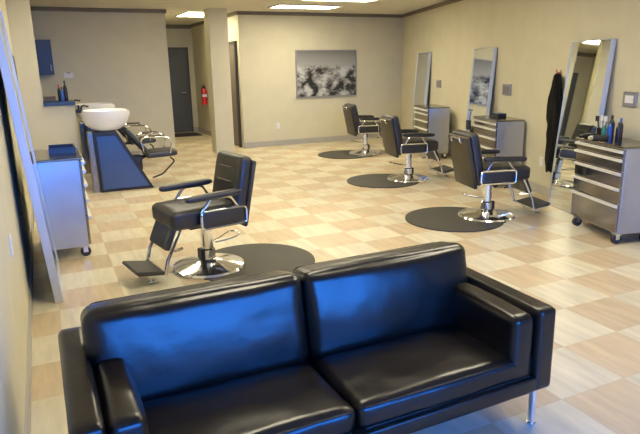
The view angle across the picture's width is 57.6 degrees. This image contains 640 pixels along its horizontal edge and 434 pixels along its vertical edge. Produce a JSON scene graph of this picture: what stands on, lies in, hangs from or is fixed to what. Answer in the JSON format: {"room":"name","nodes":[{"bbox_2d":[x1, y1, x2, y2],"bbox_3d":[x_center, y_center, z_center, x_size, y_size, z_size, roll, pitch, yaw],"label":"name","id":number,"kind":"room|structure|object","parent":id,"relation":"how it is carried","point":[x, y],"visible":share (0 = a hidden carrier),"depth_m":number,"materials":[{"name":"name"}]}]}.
{"room":"salon","nodes":[
{"label":"salon","id":0,"kind":"room"},
{"bbox_2d":[0,0,31,433],"bbox_3d":[-1.740,-0.448,2.974,0.120,2.630,10.100,-8,16,-24],"label":"wall","id":1,"kind":"structure","parent":0,"point":[15,200],"depth_m":3.10,"materials":[{"name":"paint"}]},
{"bbox_2d":[8,233,13,257],"bbox_3d":[-1.632,0.149,3.074,0.010,0.116,0.076,-8,16,-24],"label":"power outlet","id":2,"kind":"object","parent":1,"relation":"attached to","point":[9,234],"visible":1,"depth_m":3.05,"materials":[{"name":"white plastic"}]},
{"bbox_2d":[12,55,17,79],"bbox_3d":[-3.386,-1.470,6.477,0.026,0.640,1.240,-8,16,-24],"label":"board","id":3,"kind":"object","parent":1,"relation":"attached to","point":[12,55],"visible":0.23,"depth_m":6.71,"materials":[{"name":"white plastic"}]},
{"bbox_2d":[24,206,33,433],"bbox_3d":[-1.657,0.767,3.320,0.012,0.100,10.100,-8,16,-24],"label":"baseboard","id":4,"kind":"structure","parent":1,"relation":"attached to","point":[27,420],"depth_m":3.34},
{"bbox_2d":[5,0,79,151],"bbox_3d":[-3.635,-1.615,7.585,0.760,2.630,0.120,-8,16,-24],"label":"wall","id":5,"kind":"structure","parent":0,"point":[18,11],"depth_m":7.49,"materials":[{"name":"paint"}]},
{"bbox_2d":[43,100,74,105],"bbox_3d":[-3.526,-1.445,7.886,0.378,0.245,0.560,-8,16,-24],"label":"countertop","id":6,"kind":"structure","parent":5,"relation":"attached to","point":[70,102],"depth_m":7.63,"materials":[{"name":"blue laminate"}]},
{"bbox_2d":[43,96,55,101],"bbox_3d":[-3.658,-1.599,7.874,0.156,0.062,0.106,-8,16,-24],"label":"desk organizer","id":7,"kind":"object","parent":6,"relation":"on","point":[46,98],"visible":0.98,"depth_m":7.84,"materials":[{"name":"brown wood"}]},
{"bbox_2d":[57,84,60,100],"bbox_3d":[-3.478,-1.656,7.765,0.044,0.220,0.044,-8,16,-24],"label":"bottle","id":8,"kind":"object","parent":6,"relation":"on","point":[58,89],"visible":0.9,"depth_m":7.75,"materials":[{"name":"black plastic"}]},
{"bbox_2d":[60,87,64,101],"bbox_3d":[-3.404,-1.621,7.685,0.044,0.190,0.044,-8,16,-24],"label":"bottle","id":9,"kind":"object","parent":6,"relation":"on","point":[61,91],"visible":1,"depth_m":7.68,"materials":[{"name":"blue plastic"}]},
{"bbox_2d":[63,80,68,100],"bbox_3d":[-3.385,-1.676,7.737,0.052,0.270,0.052,-8,16,-24],"label":"bottle","id":10,"kind":"object","parent":6,"relation":"on","point":[65,91],"visible":1,"depth_m":7.72,"materials":[{"name":"black plastic"}]},
{"bbox_2d":[31,11,175,154],"bbox_3d":[-4.628,-2.261,10.132,3.990,2.630,0.120,-8,16,-24],"label":"wall","id":11,"kind":"structure","parent":0,"point":[120,59],"depth_m":10.40,"materials":[{"name":"paint"}]},
{"bbox_2d":[35,40,54,74],"bbox_3d":[-4.882,-2.639,9.638,0.820,0.560,0.362,-8,16,-24],"label":"upper cabinet","id":12,"kind":"object","parent":11,"relation":"attached to","point":[43,47],"visible":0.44,"depth_m":9.62,"materials":[{"name":"blue laminate"}]},
{"bbox_2d":[64,72,73,77],"bbox_3d":[-4.373,-2.469,10.129,0.150,0.095,0.012,-8,16,-24],"label":"notice","id":13,"kind":"object","parent":11,"relation":"attached to","point":[68,74],"visible":1,"depth_m":10.13,"materials":[{"name":"white paper"}]},
{"bbox_2d":[30,6,165,12],"bbox_3d":[-3.806,-3.597,10.111,2.230,0.065,0.030,-8,16,-24],"label":"trim","id":14,"kind":"structure","parent":11,"relation":"attached to","point":[32,8],"depth_m":10.07,"materials":[{"name":"brown wood"}]},
{"bbox_2d":[81,148,175,155],"bbox_3d":[-3.604,-1.160,10.831,1.840,0.110,0.015,-8,16,-24],"label":"baseboard","id":15,"kind":"structure","parent":11,"relation":"attached to","point":[132,152],"depth_m":10.89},
{"bbox_2d":[166,29,197,126],"bbox_3d":[-3.821,-3.430,14.554,1.620,2.630,0.100,-8,16,-24],"label":"wall","id":16,"kind":"structure","parent":0,"point":[175,37],"depth_m":14.53,"materials":[{"name":"paint"}]},
{"bbox_2d":[166,24,190,28],"bbox_3d":[-3.816,-4.642,14.178,1.320,0.095,0.030,-8,16,-24],"label":"trim","id":17,"kind":"structure","parent":16,"relation":"attached to","point":[168,26],"depth_m":14.30,"materials":[{"name":"brown wood"}]},
{"bbox_2d":[168,47,193,131],"bbox_3d":[-3.689,-3.156,14.566,0.920,2.090,0.112,-8,16,-24],"label":"door","id":18,"kind":"structure","parent":16,"relation":"in","point":[178,57],"depth_m":14.65,"materials":[{"name":"wood"}]},
{"bbox_2d":[191,15,242,146],"bbox_3d":[-2.335,-3.106,13.204,0.120,2.630,3.680,-8,16,-24],"label":"wall","id":19,"kind":"structure","parent":0,"point":[198,32],"depth_m":14.06,"materials":[{"name":"paint"}]},
{"bbox_2d":[201,85,207,104],"bbox_3d":[-2.755,-2.906,13.837,0.171,0.460,0.139,-8,16,-24],"label":"fire extinguisher","id":20,"kind":"object","parent":19,"relation":"attached to","point":[204,94],"visible":1,"depth_m":13.79,"materials":[{"name":"red metal"}]},
{"bbox_2d":[198,127,211,135],"bbox_3d":[-2.557,-1.973,13.872,0.015,0.110,2.780,-8,16,-24],"label":"baseboard","id":21,"kind":"structure","parent":19,"relation":"attached to","point":[202,130],"depth_m":14.51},
{"bbox_2d":[190,11,235,26],"bbox_3d":[-2.394,-4.321,12.784,0.030,0.065,3.770,-8,16,-24],"label":"trim","id":22,"kind":"structure","parent":19,"relation":"attached to","point":[231,13],"depth_m":13.37,"materials":[{"name":"brown wood"}]},
{"bbox_2d":[229,41,241,146],"bbox_3d":[-1.819,-2.518,11.984,0.091,2.090,0.760,-8,16,-24],"label":"door","id":23,"kind":"structure","parent":19,"relation":"in","point":[232,44],"depth_m":11.78,"materials":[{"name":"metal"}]},
{"bbox_2d":[203,8,234,153],"bbox_3d":[-1.898,-2.535,10.983,0.350,2.630,0.320,-8,16,-24],"label":"wall column","id":24,"kind":"structure","parent":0,"point":[215,19],"depth_m":10.84,"materials":[{"name":"paint"}]},
{"bbox_2d":[29,0,446,24],"bbox_3d":[0.283,-2.985,7.143,10.900,0.100,17.000,-8,16,-24],"label":"ceiling","id":25,"kind":"structure","parent":0,"point":[173,7],"depth_m":10.08,"materials":[{"name":"paint"}]},
{"bbox_2d":[175,11,203,16],"bbox_3d":[-2.444,-4.004,11.488,0.620,0.022,1.100,-8,16,-24],"label":"recessed light","id":26,"kind":"object","parent":25,"relation":"in","point":[186,13],"visible":0.63,"depth_m":11.48,"materials":[{"name":"white plastic"}]},
{"bbox_2d":[268,4,341,9],"bbox_3d":[-0.267,-3.772,10.440,1.220,0.022,0.550,-8,16,-24],"label":"recessed light","id":27,"kind":"object","parent":25,"relation":"in","point":[287,6],"visible":1,"depth_m":10.38,"materials":[{"name":"white plastic"}]},
{"bbox_2d":[272,5,334,8],"bbox_3d":[-0.267,-3.774,10.440,1.160,0.014,0.490,-8,16,-24],"label":"diffuser","id":28,"kind":"object","parent":27,"relation":"attached to","point":[273,6],"depth_m":10.39,"materials":[{"name":"white plastic"}]},
{"bbox_2d":[305,0,375,1],"bbox_3d":[0.342,-3.487,9.303,1.250,0.022,0.550,-8,16,-24],"label":"recessed light","id":29,"kind":"object","parent":25,"relation":"in","point":[305,0],"visible":1,"depth_m":9.53,"materials":[{"name":"white plastic"}]},
{"bbox_2d":[324,0,372,1],"bbox_3d":[0.342,-3.489,9.303,1.190,0.014,0.490,-8,16,-24],"label":"diffuser","id":30,"kind":"object","parent":29,"relation":"attached to","point":[324,0],"depth_m":9.56,"materials":[{"name":"white plastic"}]},
{"bbox_2d":[236,15,402,147],"bbox_3d":[0.222,-2.926,12.329,3.980,2.630,0.120,-8,16,-24],"label":"wall","id":31,"kind":"structure","parent":0,"point":[267,45],"depth_m":12.03,"materials":[{"name":"paint"}]},
{"bbox_2d":[244,133,378,147],"bbox_3d":[0.138,-1.673,12.526,3.680,0.110,0.015,-8,16,-24],"label":"baseboard","id":32,"kind":"structure","parent":31,"relation":"attached to","point":[372,135],"depth_m":12.32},
{"bbox_2d":[236,11,401,17],"bbox_3d":[0.126,-4.136,11.892,3.810,0.065,0.030,-8,16,-24],"label":"trim","id":33,"kind":"structure","parent":31,"relation":"attached to","point":[237,12],"depth_m":11.78,"materials":[{"name":"brown wood"}]},
{"bbox_2d":[295,50,356,97],"bbox_3d":[0.144,-3.005,12.182,1.400,0.950,0.035,-8,16,-24],"label":"picture","id":34,"kind":"object","parent":31,"relation":"attached to","point":[319,73],"visible":1,"depth_m":12.16,"materials":[{"name":"grey paper"}]},
{"bbox_2d":[31,131,639,433],"bbox_3d":[0.333,-0.334,7.834,10.900,0.120,17.000,-8,16,-24],"label":"floor","id":35,"kind":"structure","parent":0,"point":[303,199],"depth_m":5.14,"materials":[{"name":"tile"}]},
{"bbox_2d":[0,9,62,302],"bbox_3d":[-2.152,-0.481,4.282,0.208,2.048,1.000,-8,16,-24],"label":"leaning mirror","id":36,"kind":"object","parent":35,"relation":"on","point":[7,68],"visible":1,"depth_m":3.99,"materials":[{"name":"metal"}]},
{"bbox_2d":[34,148,91,255],"bbox_3d":[-2.331,-0.136,5.285,0.408,0.879,0.736,-8,16,-24],"label":"base cabinet","id":37,"kind":"object","parent":35,"relation":"on","point":[63,182],"visible":0.83,"depth_m":4.97,"materials":[{"name":"metal"}]},
{"bbox_2d":[48,143,75,153],"bbox_3d":[-2.357,-0.623,5.309,0.220,0.050,0.280,-8,16,-24],"label":"tray","id":38,"kind":"object","parent":37,"relation":"on","point":[59,148],"visible":1,"depth_m":5.21,"materials":[{"name":"blue plastic"}]},
{"bbox_2d":[74,99,155,173],"bbox_3d":[-3.316,-1.332,9.397,1.230,1.156,0.520,-8,16,-24],"label":"station","id":39,"kind":"object","parent":35,"relation":"on","point":[83,128],"visible":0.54,"depth_m":9.19,"materials":[{"name":"silver metal"}]},
{"bbox_2d":[74,99,115,119],"bbox_3d":[-3.574,-1.685,9.183,0.675,0.356,0.510,-8,16,-24],"label":"bowl","id":40,"kind":"object","parent":39,"relation":"on","point":[103,105],"depth_m":9.03,"materials":[{"name":"white ceramic"}]},
{"bbox_2d":[75,105,176,192],"bbox_3d":[-2.615,-0.971,7.959,1.230,1.156,0.520,-8,16,-24],"label":"station","id":41,"kind":"object","parent":35,"relation":"on","point":[113,167],"visible":1,"depth_m":7.77,"materials":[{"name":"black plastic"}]},
{"bbox_2d":[75,105,129,131],"bbox_3d":[-2.873,-1.323,7.745,0.675,0.356,0.510,-8,16,-24],"label":"bowl","id":42,"kind":"object","parent":41,"relation":"on","point":[108,119],"depth_m":7.59,"materials":[{"name":"white ceramic"}]},
{"bbox_2d":[175,132,200,136],"bbox_3d":[-3.442,-2.010,14.270,0.960,0.012,0.650,-8,16,-24],"label":"doormat","id":43,"kind":"object","parent":35,"relation":"on","point":[193,133],"visible":0.56,"depth_m":14.28,"materials":[{"name":"rubber"}]},
{"bbox_2d":[204,243,314,280],"bbox_3d":[-0.513,0.376,4.912,0.940,0.012,1.019,-4,15,-13],"label":"floor mat","id":44,"kind":"object","parent":35,"relation":"on","point":[258,257],"visible":0.58,"depth_m":4.99,"materials":[{"name":"rubber"}]},
{"bbox_2d":[122,151,255,283],"bbox_3d":[-1.034,-0.011,4.635,1.050,0.919,0.601,-11,18,-34],"label":"barber chair","id":45,"kind":"object","parent":44,"relation":"on","point":[228,203],"visible":1,"depth_m":4.58,"materials":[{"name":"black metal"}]},
{"bbox_2d":[58,241,555,433],"bbox_3d":[-0.020,0.621,2.475,1.944,0.750,0.799,-8,16,-25],"label":"sofa","id":46,"kind":"object","parent":35,"relation":"on","point":[410,339],"visible":1,"depth_m":2.35,"materials":[{"name":"black leather"}]},
{"bbox_2d":[93,358,148,433],"bbox_3d":[-0.711,0.686,2.061,0.136,0.297,0.616,-8,16,-25],"label":"cushion","id":47,"kind":"object","parent":46,"relation":"on","point":[119,408],"depth_m":1.89,"materials":[{"name":"black leather"}]},
{"bbox_2d":[80,271,308,400],"bbox_3d":[-0.486,0.490,2.382,0.885,0.428,0.293,-8,16,-25],"label":"cushion","id":48,"kind":"object","parent":46,"relation":"on","point":[189,339],"depth_m":2.27,"materials":[{"name":"black leather"}]},
{"bbox_2d":[142,360,355,433],"bbox_3d":[-0.373,0.754,2.217,0.882,0.147,0.574,-8,16,-25],"label":"seat cushion","id":49,"kind":"object","parent":46,"relation":"on","point":[288,396],"depth_m":2.16,"materials":[{"name":"black leather"}]},
{"bbox_2d":[293,241,467,357],"bbox_3d":[0.306,0.377,2.753,0.881,0.432,0.294,-8,16,-25],"label":"cushion","id":50,"kind":"object","parent":46,"relation":"on","point":[352,304],"depth_m":2.61,"materials":[{"name":"black leather"}]},
{"bbox_2d":[307,325,531,427],"bbox_3d":[0.421,0.642,2.589,0.886,0.148,0.574,-8,16,-25],"label":"seat cushion","id":51,"kind":"object","parent":46,"relation":"on","point":[415,378],"depth_m":2.41,"materials":[{"name":"black leather"}]},
{"bbox_2d":[452,282,532,369],"bbox_3d":[0.732,0.482,2.733,0.137,0.295,0.616,-8,16,-25],"label":"cushion","id":52,"kind":"object","parent":46,"relation":"on","point":[498,320],"depth_m":2.55,"materials":[{"name":"black leather"}]},
{"bbox_2d":[318,150,373,158],"bbox_3d":[0.433,-1.147,10.681,0.940,0.012,1.019,-5,15,-15],"label":"floor mat","id":53,"kind":"object","parent":35,"relation":"on","point":[338,154],"visible":0.84,"depth_m":10.53,"materials":[{"name":"rubber"}]},
{"bbox_2d":[342,103,383,154],"bbox_3d":[0.953,-1.632,10.704,1.050,0.919,0.601,-5,15,-15],"label":"barber chair","id":54,"kind":"object","parent":53,"relation":"on","point":[354,126],"visible":0.77,"depth_m":10.47,"materials":[{"name":"black leather"}]},
{"bbox_2d":[347,174,419,187],"bbox_3d":[0.851,-0.512,8.216,0.940,0.012,1.019,-5,15,-15],"label":"floor mat","id":55,"kind":"object","parent":35,"relation":"on","point":[367,180],"visible":0.86,"depth_m":8.08,"materials":[{"name":"rubber"}]},
{"bbox_2d":[379,114,453,182],"bbox_3d":[1.371,-0.996,8.237,1.050,0.919,0.601,-5,15,-14],"label":"barber chair","id":56,"kind":"object","parent":55,"relation":"on","point":[395,145],"visible":1,"depth_m":8.06,"materials":[{"name":"black leather"}]},
{"bbox_2d":[411,52,431,128],"bbox_3d":[1.972,-2.306,11.471,0.186,1.799,0.700,-3,15,-8],"label":"leaning mirror","id":57,"kind":"object","parent":35,"relation":"on","point":[423,59],"visible":0.58,"depth_m":11.34,"materials":[{"name":"silver mirror"}]},
{"bbox_2d":[414,104,449,158],"bbox_3d":[1.943,-1.508,10.235,0.408,0.879,0.740,-3,15,-8],"label":"base cabinet","id":58,"kind":"object","parent":35,"relation":"on","point":[430,118],"visible":0.71,"depth_m":9.89,"materials":[{"name":"metal"}]},
{"bbox_2d":[405,207,505,231],"bbox_3d":[1.377,0.019,6.142,0.940,0.012,1.019,-5,15,-15],"label":"floor mat","id":59,"kind":"object","parent":35,"relation":"on","point":[444,219],"visible":0.9,"depth_m":6.01,"materials":[{"name":"rubber"}]},
{"bbox_2d":[448,129,549,221],"bbox_3d":[1.898,-0.464,6.159,1.050,0.919,0.601,-4,15,-12],"label":"barber chair","id":60,"kind":"object","parent":59,"relation":"on","point":[470,170],"visible":1,"depth_m":5.99,"materials":[{"name":"black leather"}]},
{"bbox_2d":[465,47,497,132],"bbox_3d":[2.376,-1.601,8.739,0.186,1.799,0.700,-3,15,-8],"label":"leaning mirror","id":61,"kind":"object","parent":35,"relation":"on","point":[484,59],"visible":0.59,"depth_m":8.60,"materials":[{"name":"silver mirror"}]},
{"bbox_2d":[472,115,524,187],"bbox_3d":[2.374,-0.899,7.868,0.408,0.879,0.740,-3,15,-8],"label":"base cabinet","id":62,"kind":"object","parent":35,"relation":"on","point":[506,134],"visible":0.53,"depth_m":7.50,"materials":[{"name":"metal"}]},
{"bbox_2d":[466,117,470,129],"bbox_3d":[2.054,-1.297,8.050,0.050,0.170,0.080,-3,15,-8],"label":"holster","id":63,"kind":"object","parent":62,"relation":"attached to","point":[468,122],"visible":1,"depth_m":8.02,"materials":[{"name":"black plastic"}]},
{"bbox_2d":[490,112,506,117],"bbox_3d":[2.405,-1.377,7.852,0.126,0.050,0.246,-3,15,-8],"label":"storage box","id":64,"kind":"object","parent":62,"relation":"on","point":[493,114],"visible":1,"depth_m":7.77,"materials":[{"name":"black plastic"}]},
{"bbox_2d":[547,38,616,213],"bbox_3d":[2.753,-0.943,6.189,0.186,1.799,0.700,-3,15,-8],"label":"leaning mirror","id":65,"kind":"object","parent":35,"relation":"on","point":[590,63],"visible":0.67,"depth_m":6.19,"materials":[{"name":"metal"}]},
{"bbox_2d":[570,136,639,243],"bbox_3d":[2.728,-0.272,5.438,0.408,0.879,0.740,-3,15,-8],"label":"base cabinet","id":66,"kind":"object","parent":35,"relation":"on","point":[606,184],"visible":0.98,"depth_m":5.22,"materials":[{"name":"metal"}]},
{"bbox_2d":[579,133,597,137],"bbox_3d":[2.566,-0.776,5.556,0.195,0.046,0.045,-5,15,-16],"label":"hair clipper","id":67,"kind":"object","parent":66,"relation":"on","point":[585,135],"visible":0.78,"depth_m":5.53,"materials":[{"name":"black plastic"}]},
{"bbox_2d":[588,135,609,139],"bbox_3d":[2.596,-0.741,5.416,0.195,0.046,0.045,-2,15,-5],"label":"hair clipper","id":68,"kind":"object","parent":66,"relation":"on","point":[594,137],"visible":1,"depth_m":5.40,"materials":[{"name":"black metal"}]},
{"bbox_2d":[595,115,607,134],"bbox_3d":[2.713,-0.873,5.602,0.098,0.200,0.098,-8,16,-24],"label":"jar","id":69,"kind":"object","parent":66,"relation":"on","point":[604,118],"visible":0.76,"depth_m":5.60,"materials":[{"name":"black plastic"}]},
{"bbox_2d":[596,127,600,134],"bbox_3d":[2.713,-0.820,5.626,0.076,0.085,0.075,-8,16,-24],"label":"jar","id":70,"kind":"object","parent":69,"relation":"on","point":[598,131],"depth_m":5.60,"materials":[{"name":"black plastic"}]},
{"bbox_2d":[601,122,606,134],"bbox_3d":[2.688,-0.823,5.512,0.044,0.150,0.044,-8,16,-24],"label":"bottle","id":71,"kind":"object","parent":66,"relation":"on","point":[603,129],"visible":0.79,"depth_m":5.50,"materials":[{"name":"green plastic"}]},
{"bbox_2d":[606,120,612,138],"bbox_3d":[2.716,-0.819,5.454,0.048,0.170,0.048,-8,16,-24],"label":"bottle","id":72,"kind":"object","parent":66,"relation":"on","point":[610,127],"visible":0.88,"depth_m":5.44,"materials":[{"name":"blue plastic"}]},
{"bbox_2d":[611,115,614,137],"bbox_3d":[2.773,-0.862,5.535,0.056,0.210,0.056,-8,16,-24],"label":"bottle","id":73,"kind":"object","parent":66,"relation":"on","point":[612,116],"visible":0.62,"depth_m":5.51,"materials":[{"name":"black plastic"}]},
{"bbox_2d":[615,122,620,139],"bbox_3d":[2.765,-0.799,5.394,0.046,0.160,0.046,-8,16,-24],"label":"bottle","id":74,"kind":"object","parent":66,"relation":"on","point":[618,128],"visible":1,"depth_m":5.38,"materials":[{"name":"blue plastic"}]},
{"bbox_2d":[620,118,623,138],"bbox_3d":[2.816,-0.832,5.455,0.050,0.190,0.050,-8,16,-24],"label":"bottle","id":75,"kind":"object","parent":66,"relation":"on","point":[621,119],"visible":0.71,"depth_m":5.43,"materials":[{"name":"blue plastic"}]},
{"bbox_2d":[401,0,639,187],"bbox_3d":[2.837,-1.468,6.551,0.120,2.630,13.750,-3,15,-8],"label":"wall","id":76,"kind":"structure","parent":0,"point":[533,39],"depth_m":7.50,"materials":[{"name":"paint"}]},
{"bbox_2d":[402,0,461,17],"bbox_3d":[2.721,-2.736,6.338,0.030,0.065,13.200,-3,15,-8],"label":"trim","id":77,"kind":"structure","parent":76,"relation":"attached to","point":[447,2],"depth_m":10.79,"materials":[{"name":"brown wood"}]},
{"bbox_2d":[436,80,440,87],"bbox_3d":[2.167,-2.432,10.632,0.022,0.140,0.220,-3,15,-8],"label":"wall plate","id":78,"kind":"object","parent":76,"relation":"attached to","point":[438,82],"visible":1,"depth_m":10.61,"materials":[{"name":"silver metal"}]},
{"bbox_2d":[502,84,511,95],"bbox_3d":[2.559,-1.747,7.977,0.022,0.150,0.250,-3,15,-8],"label":"wall plate","id":79,"kind":"object","parent":76,"relation":"attached to","point":[506,88],"visible":1,"depth_m":7.96,"materials":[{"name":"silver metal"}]},
{"bbox_2d":[402,133,639,234],"bbox_3d":[2.785,-0.261,6.918,0.015,0.110,13.070,-3,15,-8],"label":"baseboard","id":80,"kind":"structure","parent":76,"relation":"attached to","point":[535,187],"depth_m":7.28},
{"bbox_2d":[539,157,542,166],"bbox_3d":[2.729,-0.685,7.181,0.010,0.115,0.075,-3,15,-8],"label":"power outlet","id":81,"kind":"object","parent":76,"relation":"attached to","point":[541,158],"visible":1,"depth_m":7.17,"materials":[{"name":"white plastic"}]},
{"bbox_2d":[622,91,637,106],"bbox_3d":[2.926,-1.111,5.494,0.022,0.140,0.190,-3,15,-8],"label":"wall plate","id":82,"kind":"object","parent":76,"relation":"attached to","point":[630,99],"visible":1,"depth_m":5.48,"materials":[{"name":"silver metal"}]},
{"label":"wall hook","id":83,"kind":"object","parent":76,"relation":"attached to","visible":0},
{"bbox_2d":[545,73,562,172],"bbox_3d":[2.709,-1.059,6.695,0.124,1.150,0.399,-3,15,-8],"label":"smock","id":84,"kind":"object","parent":83,"relation":"hanging from","point":[555,98],"visible":0.76,"depth_m":6.67,"materials":[{"name":"black fabric"}]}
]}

